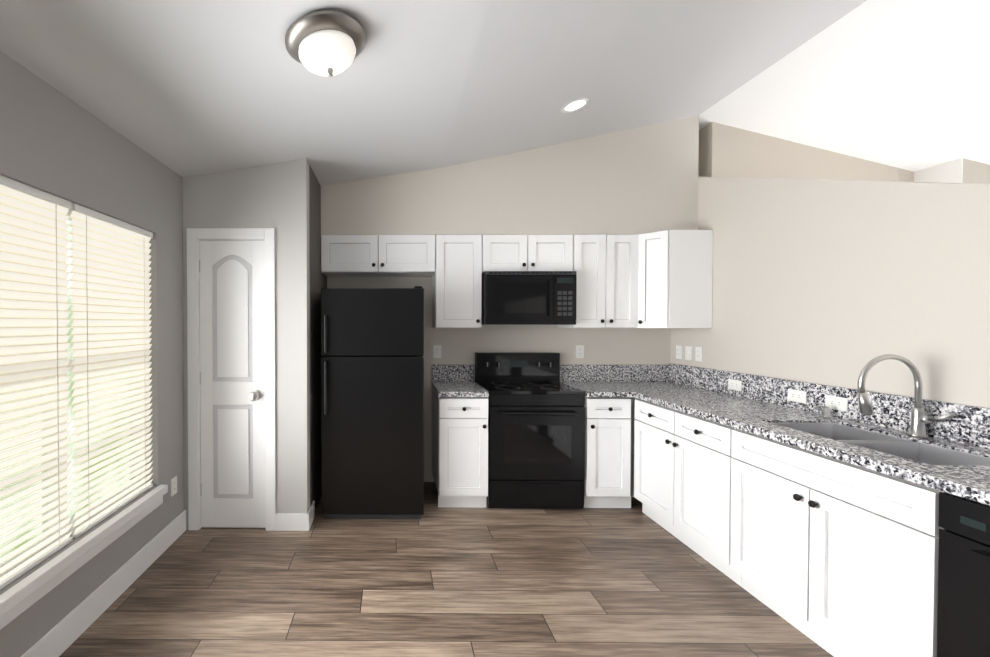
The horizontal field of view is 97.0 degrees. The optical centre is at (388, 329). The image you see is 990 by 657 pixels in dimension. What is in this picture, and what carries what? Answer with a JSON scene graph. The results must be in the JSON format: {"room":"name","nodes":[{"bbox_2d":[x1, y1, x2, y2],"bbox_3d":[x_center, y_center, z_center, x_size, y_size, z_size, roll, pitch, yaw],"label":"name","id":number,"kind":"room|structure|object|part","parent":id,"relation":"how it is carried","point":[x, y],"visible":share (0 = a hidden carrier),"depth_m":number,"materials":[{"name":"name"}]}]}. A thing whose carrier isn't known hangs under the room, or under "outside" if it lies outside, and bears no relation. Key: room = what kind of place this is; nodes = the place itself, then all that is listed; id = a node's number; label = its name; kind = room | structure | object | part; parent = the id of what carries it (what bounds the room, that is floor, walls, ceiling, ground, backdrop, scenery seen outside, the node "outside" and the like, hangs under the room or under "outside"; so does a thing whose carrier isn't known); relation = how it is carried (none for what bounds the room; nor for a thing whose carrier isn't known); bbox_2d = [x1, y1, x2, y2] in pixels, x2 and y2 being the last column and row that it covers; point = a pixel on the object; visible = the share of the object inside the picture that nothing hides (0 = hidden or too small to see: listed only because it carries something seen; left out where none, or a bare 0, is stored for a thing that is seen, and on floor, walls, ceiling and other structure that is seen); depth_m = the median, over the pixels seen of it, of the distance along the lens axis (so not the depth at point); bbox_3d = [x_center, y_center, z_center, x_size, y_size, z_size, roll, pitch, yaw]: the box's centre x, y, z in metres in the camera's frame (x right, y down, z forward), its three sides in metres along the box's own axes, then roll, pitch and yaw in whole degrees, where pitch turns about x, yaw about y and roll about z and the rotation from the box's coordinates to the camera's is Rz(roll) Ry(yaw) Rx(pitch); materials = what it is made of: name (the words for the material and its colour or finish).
{"room":"kitchen","nodes":[
{"label":"kitchen","id":0,"kind":"room"},
{"bbox_2d":[0,51,184,656],"bbox_3d":[-1.524,0.198,0.627,0.160,2.450,6.680,0,1,1],"label":"wall","id":1,"kind":"structure","parent":0,"point":[54,141],"depth_m":2.18,"materials":[{"name":"grey paint"}]},
{"bbox_2d":[0,211,144,576],"bbox_3d":[-1.549,0.200,1.636,0.070,1.558,1.978,0,1,1],"label":"window","id":2,"kind":"structure","parent":1,"relation":"in","point":[72,529],"depth_m":1.99,"materials":[{"name":"white glass"}]},
{"bbox_2d":[0,175,152,589],"bbox_3d":[-1.469,0.199,1.635,0.040,1.552,1.954,0,1,1],"label":"window blinds","id":3,"kind":"object","parent":2,"relation":"attached to","point":[110,263],"visible":1,"depth_m":1.93,"materials":[{"name":"white plastic"}]},
{"bbox_2d":[0,484,167,629],"bbox_3d":[-1.461,1.040,1.646,0.145,0.119,2.038,0,1,1],"label":"window sill","id":4,"kind":"structure","parent":1,"relation":"attached to","point":[20,597],"depth_m":1.89,"materials":[{"name":"white wood"}]},
{"bbox_2d":[21,501,314,656],"bbox_3d":[-1.013,1.360,0.237,0.869,0.135,5.880,0,1,1],"label":"baseboard","id":5,"kind":"structure","parent":1,"relation":"attached to","point":[64,634],"depth_m":2.21,"materials":[{"name":"white wood"}]},
{"bbox_2d":[171,475,176,496],"bbox_3d":[-1.418,1.034,2.817,0.008,0.115,0.072,0,1,1],"label":"outlet","id":6,"kind":"object","parent":1,"relation":"attached to","point":[173,485],"visible":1,"depth_m":2.81,"materials":[{"name":"white plastic"}]},
{"bbox_2d":[182,160,293,528],"bbox_3d":[-1.046,0.083,2.999,0.750,2.616,0.100,0,1,1],"label":"wall","id":7,"kind":"structure","parent":0,"point":[283,199],"depth_m":2.94,"materials":[{"name":"paint"}]},
{"bbox_2d":[187,228,275,530],"bbox_3d":[-1.086,0.348,2.994,0.604,2.087,0.115,0,1,1],"label":"door frame","id":8,"kind":"structure","parent":7,"relation":"attached to","point":[195,236],"depth_m":2.94,"materials":[{"name":"white wood"}]},
{"bbox_2d":[199,240,264,527],"bbox_3d":[-1.092,0.383,2.946,0.462,2.001,0.110,0,1,1],"label":"closet door","id":9,"kind":"structure","parent":7,"relation":"in","point":[232,354],"depth_m":2.97,"materials":[{"name":"white wood"}]},
{"bbox_2d":[294,159,326,513],"bbox_3d":[-0.615,0.078,3.401,0.105,2.616,0.912,0,1,1],"label":"wall","id":10,"kind":"structure","parent":0,"point":[309,279],"depth_m":2.97,"materials":[{"name":"paint"}]},
{"bbox_2d":[0,0,866,185],"bbox_3d":[0.448,-1.412,0.747,4.100,0.834,7.000,0,1,1],"label":"ceiling slope","id":11,"kind":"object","parent":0,"point":[184,88],"depth_m":2.16,"materials":[{"name":"white paint"}]},
{"bbox_2d":[285,10,365,76],"bbox_3d":[-0.259,-1.133,1.757,0.328,0.185,0.330,0,1,1],"label":"flush-mount ceiling light","id":12,"kind":"object","parent":11,"relation":"attached to","point":[330,43],"visible":1,"depth_m":1.68,"materials":[{"name":"white glass"}]},
{"bbox_2d":[561,98,589,112],"bbox_3d":[1.232,-1.478,2.818,0.177,0.038,0.180,0,1,1],"label":"recessed light","id":13,"kind":"object","parent":11,"relation":"attached to","point":[575,105],"visible":1,"depth_m":2.81,"materials":[{"name":"white"}]},
{"bbox_2d":[59,482,833,656],"bbox_3d":[2.478,1.461,0.765,8.600,0.080,7.000,0,1,1],"label":"floor","id":14,"kind":"structure","parent":0,"point":[435,580],"depth_m":2.25,"materials":[{"name":"wood"}]},
{"bbox_2d":[321,286,423,518],"bbox_3d":[-0.115,0.534,3.420,0.743,1.703,0.757,0,1,1],"label":"fridge","id":15,"kind":"object","parent":14,"relation":"on","point":[372,404],"visible":1,"depth_m":3.08,"materials":[{"name":"black metal"}]},
{"bbox_2d":[432,387,487,507],"bbox_3d":[0.574,0.948,3.537,0.377,0.872,0.632,0,1,1],"label":"base cabinet","id":16,"kind":"object","parent":14,"relation":"on","point":[460,449],"visible":0.96,"depth_m":3.26,"materials":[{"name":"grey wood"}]},
{"bbox_2d":[432,364,488,396],"bbox_3d":[0.572,0.414,3.541,0.378,0.190,0.611,0,1,1],"label":"countertop","id":17,"kind":"structure","parent":16,"relation":"on","point":[452,380],"depth_m":3.81,"materials":[{"name":"stone"}]},
{"bbox_2d":[475,352,585,508],"bbox_3d":[1.133,0.797,3.509,0.734,1.175,0.642,0,1,1],"label":"electric range","id":18,"kind":"object","parent":14,"relation":"on","point":[536,433],"visible":0.98,"depth_m":3.25,"materials":[{"name":"black metal"}]},
{"bbox_2d":[584,396,634,507],"bbox_3d":[1.694,0.948,3.526,0.376,0.872,0.632,0,1,1],"label":"base cabinet","id":19,"kind":"object","parent":14,"relation":"on","point":[609,454],"visible":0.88,"depth_m":3.25,"materials":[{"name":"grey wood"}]},
{"bbox_2d":[634,398,741,586],"bbox_3d":[2.169,0.958,2.773,0.688,0.872,0.922,0,1,1],"label":"base cabinet","id":20,"kind":"object","parent":14,"relation":"on","point":[682,476],"visible":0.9,"depth_m":2.67,"materials":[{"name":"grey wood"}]},
{"bbox_2d":[560,363,989,505],"bbox_3d":[1.999,0.427,2.020,1.015,0.205,3.627,0,1,1],"label":"countertop","id":21,"kind":"structure","parent":20,"relation":"on","point":[758,405],"depth_m":2.29,"materials":[{"name":"stone"}]},
{"bbox_2d":[728,379,741,390],"bbox_3d":[2.482,0.398,3.061,0.008,0.072,0.115,0,1,1],"label":"outlet","id":22,"kind":"object","parent":21,"relation":"attached to","point":[735,385],"visible":1,"depth_m":3.05,"materials":[{"name":"white plastic"}]},
{"bbox_2d":[788,389,806,403],"bbox_3d":[2.478,0.405,2.591,0.008,0.072,0.115,0,1,1],"label":"outlet","id":23,"kind":"object","parent":21,"relation":"attached to","point":[797,396],"visible":1,"depth_m":2.58,"materials":[{"name":"white plastic"}]},
{"bbox_2d":[814,405,831,417],"bbox_3d":[2.405,0.450,2.363,0.085,0.067,0.044,0,1,1],"label":"soap dispenser","id":24,"kind":"object","parent":21,"relation":"on","point":[826,411],"visible":1,"depth_m":2.36,"materials":[{"name":"silver metal"}]},
{"bbox_2d":[825,395,847,411],"bbox_3d":[2.475,0.408,2.361,0.008,0.072,0.115,0,1,1],"label":"outlet","id":25,"kind":"object","parent":21,"relation":"attached to","point":[837,403],"visible":0.98,"depth_m":2.36,"materials":[{"name":"white plastic"}]},
{"bbox_2d":[773,423,989,465],"bbox_3d":[2.182,0.596,1.922,0.379,0.188,0.724,0,1,1],"label":"double-bowl sink","id":26,"kind":"object","parent":21,"relation":"in","point":[929,454],"visible":0.08,"depth_m":1.90,"materials":[{"name":"silver metal"}]},
{"bbox_2d":[857,354,955,437],"bbox_3d":[2.300,0.302,1.907,0.302,0.376,0.149,0,1,1],"label":"gooseneck faucet","id":27,"kind":"object","parent":21,"relation":"on","point":[919,419],"visible":1,"depth_m":1.94,"materials":[{"name":"silver metal"}]},
{"bbox_2d":[730,428,943,656],"bbox_3d":[2.160,0.970,1.873,0.688,0.872,0.872,0,1,1],"label":"base cabinet","id":28,"kind":"object","parent":14,"relation":"on","point":[834,576],"depth_m":1.77,"materials":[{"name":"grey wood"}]},
{"bbox_3d":[1.857,0.619,1.871,0.021,0.146,0.864,0,1,1],"label":"right sink base cabinet front","id":29,"kind":"part","parent":28,"relation":"part of","materials":[{"name":"white wood"}]},
{"bbox_2d":[937,492,989,656],"bbox_3d":[2.116,0.980,1.131,0.610,0.872,0.603,0,1,1],"label":"dishwasher","id":30,"kind":"object","parent":14,"relation":"on","point":[963,623],"visible":0.92,"depth_m":1.37,"materials":[{"name":"black metal"}]},
{"bbox_2d":[327,277,670,481],"bbox_3d":[1.056,-0.271,3.911,3.225,3.300,0.150,0,1,1],"label":"wall","id":31,"kind":"structure","parent":0,"point":[626,346],"depth_m":3.84,"materials":[{"name":"beige paint"}]},
{"bbox_2d":[321,235,434,276],"bbox_3d":[-0.086,-0.626,3.649,0.938,0.307,0.378,0,1,1],"label":"upper cabinet","id":32,"kind":"object","parent":31,"relation":"attached to","point":[377,255],"visible":1,"depth_m":3.50,"materials":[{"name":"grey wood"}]},
{"bbox_2d":[433,345,440,357],"bbox_3d":[0.437,0.200,3.844,0.072,0.115,0.008,0,1,1],"label":"electrical outlet","id":33,"kind":"object","parent":31,"relation":"attached to","point":[436,351],"visible":1,"depth_m":3.84,"materials":[{"name":"white plastic"}]},
{"bbox_2d":[432,235,481,327],"bbox_3d":[0.574,-0.397,3.646,0.377,0.765,0.378,0,1,1],"label":"upper cabinet","id":34,"kind":"object","parent":31,"relation":"attached to","point":[456,288],"visible":0.96,"depth_m":3.50,"materials":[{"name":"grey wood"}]},
{"bbox_2d":[482,235,572,272],"bbox_3d":[1.135,-0.626,3.638,0.739,0.307,0.378,0,1,1],"label":"upper cabinet","id":35,"kind":"object","parent":31,"relation":"attached to","point":[527,252],"visible":0.85,"depth_m":3.48,"materials":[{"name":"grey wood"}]},
{"bbox_2d":[481,271,576,324],"bbox_3d":[1.135,-0.255,3.593,0.725,0.427,0.465,0,1,1],"label":"over-the-range microwave","id":36,"kind":"object","parent":35,"relation":"attached to","point":[528,297],"visible":1,"depth_m":3.39,"materials":[{"name":"black"}]},
{"bbox_2d":[576,345,583,357],"bbox_3d":[1.717,0.200,3.831,0.072,0.115,0.008,0,1,1],"label":"electrical outlet","id":37,"kind":"object","parent":31,"relation":"attached to","point":[579,351],"visible":1,"depth_m":3.83,"materials":[{"name":"white plastic"}]},
{"bbox_2d":[557,234,638,327],"bbox_3d":[1.771,-0.397,3.635,0.528,0.765,0.378,0,1,1],"label":"upper cabinet","id":38,"kind":"object","parent":31,"relation":"attached to","point":[605,267],"visible":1,"depth_m":3.48,"materials":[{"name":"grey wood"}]},
{"bbox_2d":[637,230,712,327],"bbox_3d":[2.269,-0.396,3.568,0.503,0.765,0.502,0,1,1],"label":"upper cabinet","id":39,"kind":"object","parent":31,"relation":"attached to","point":[674,278],"visible":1,"depth_m":3.33,"materials":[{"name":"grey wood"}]},
{"bbox_2d":[321,115,698,234],"bbox_3d":[0.983,-1.285,3.658,3.085,1.006,0.329,0,1,1],"label":"wall","id":40,"kind":"structure","parent":0,"point":[642,180],"depth_m":3.49,"materials":[{"name":"beige paint"}]},
{"bbox_2d":[698,122,913,181],"bbox_3d":[3.490,-0.185,3.674,1.648,3.135,0.300,0,1,1],"label":"wall","id":41,"kind":"structure","parent":0,"point":[727,151],"depth_m":3.51,"materials":[{"name":"paint"}]},
{"bbox_2d":[670,177,989,407],"bbox_3d":[2.566,0.050,0.536,0.140,2.747,6.580,0,1,1],"label":"wall","id":42,"kind":"structure","parent":0,"point":[840,283],"depth_m":2.33,"materials":[{"name":"beige paint"}]},
{"bbox_2d":[676,345,681,358],"bbox_3d":[2.521,0.197,3.708,0.008,0.115,0.072,0,1,1],"label":"light switch","id":43,"kind":"object","parent":42,"relation":"attached to","point":[678,352],"visible":1,"depth_m":3.71,"materials":[{"name":"white plastic"}]},
{"bbox_2d":[685,346,691,359],"bbox_3d":[2.516,0.198,3.588,0.015,0.115,0.072,0,1,1],"label":"light switch","id":44,"kind":"object","parent":42,"relation":"attached to","point":[688,352],"visible":1,"depth_m":3.58,"materials":[{"name":"white plastic"}]},
{"bbox_2d":[695,347,701,361],"bbox_3d":[2.519,0.200,3.468,0.008,0.115,0.072,0,1,1],"label":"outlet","id":45,"kind":"object","parent":42,"relation":"attached to","point":[698,353],"visible":1,"depth_m":3.47,"materials":[{"name":"white plastic"}]},
{"bbox_2d":[699,0,989,171],"bbox_3d":[4.613,-1.234,0.709,4.230,1.190,7.000,0,1,1],"label":"ceiling slope","id":46,"kind":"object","parent":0,"point":[903,84],"depth_m":2.80,"materials":[{"name":"white paint"}]},
{"bbox_2d":[914,158,962,182],"bbox_3d":[4.311,0.027,3.370,0.003,2.718,0.297,0,1,1],"label":"wall jog","id":47,"kind":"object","parent":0,"point":[950,172],"depth_m":3.31,"materials":[{"name":"paint"}]},
{"bbox_2d":[962,158,989,183],"bbox_3d":[5.458,0.028,3.361,2.290,2.718,0.300,0,1,1],"label":"wall","id":48,"kind":"structure","parent":0,"point":[976,172],"depth_m":3.21,"materials":[{"name":"paint"}]},
{"label":"outside","id":49,"kind":"structure","parent":0,"visible":0},
{"bbox_2d":[0,220,128,557],"bbox_3d":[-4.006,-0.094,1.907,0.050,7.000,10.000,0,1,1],"label":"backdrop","id":50,"kind":"structure","parent":49,"point":[68,389],"depth_m":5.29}
]}

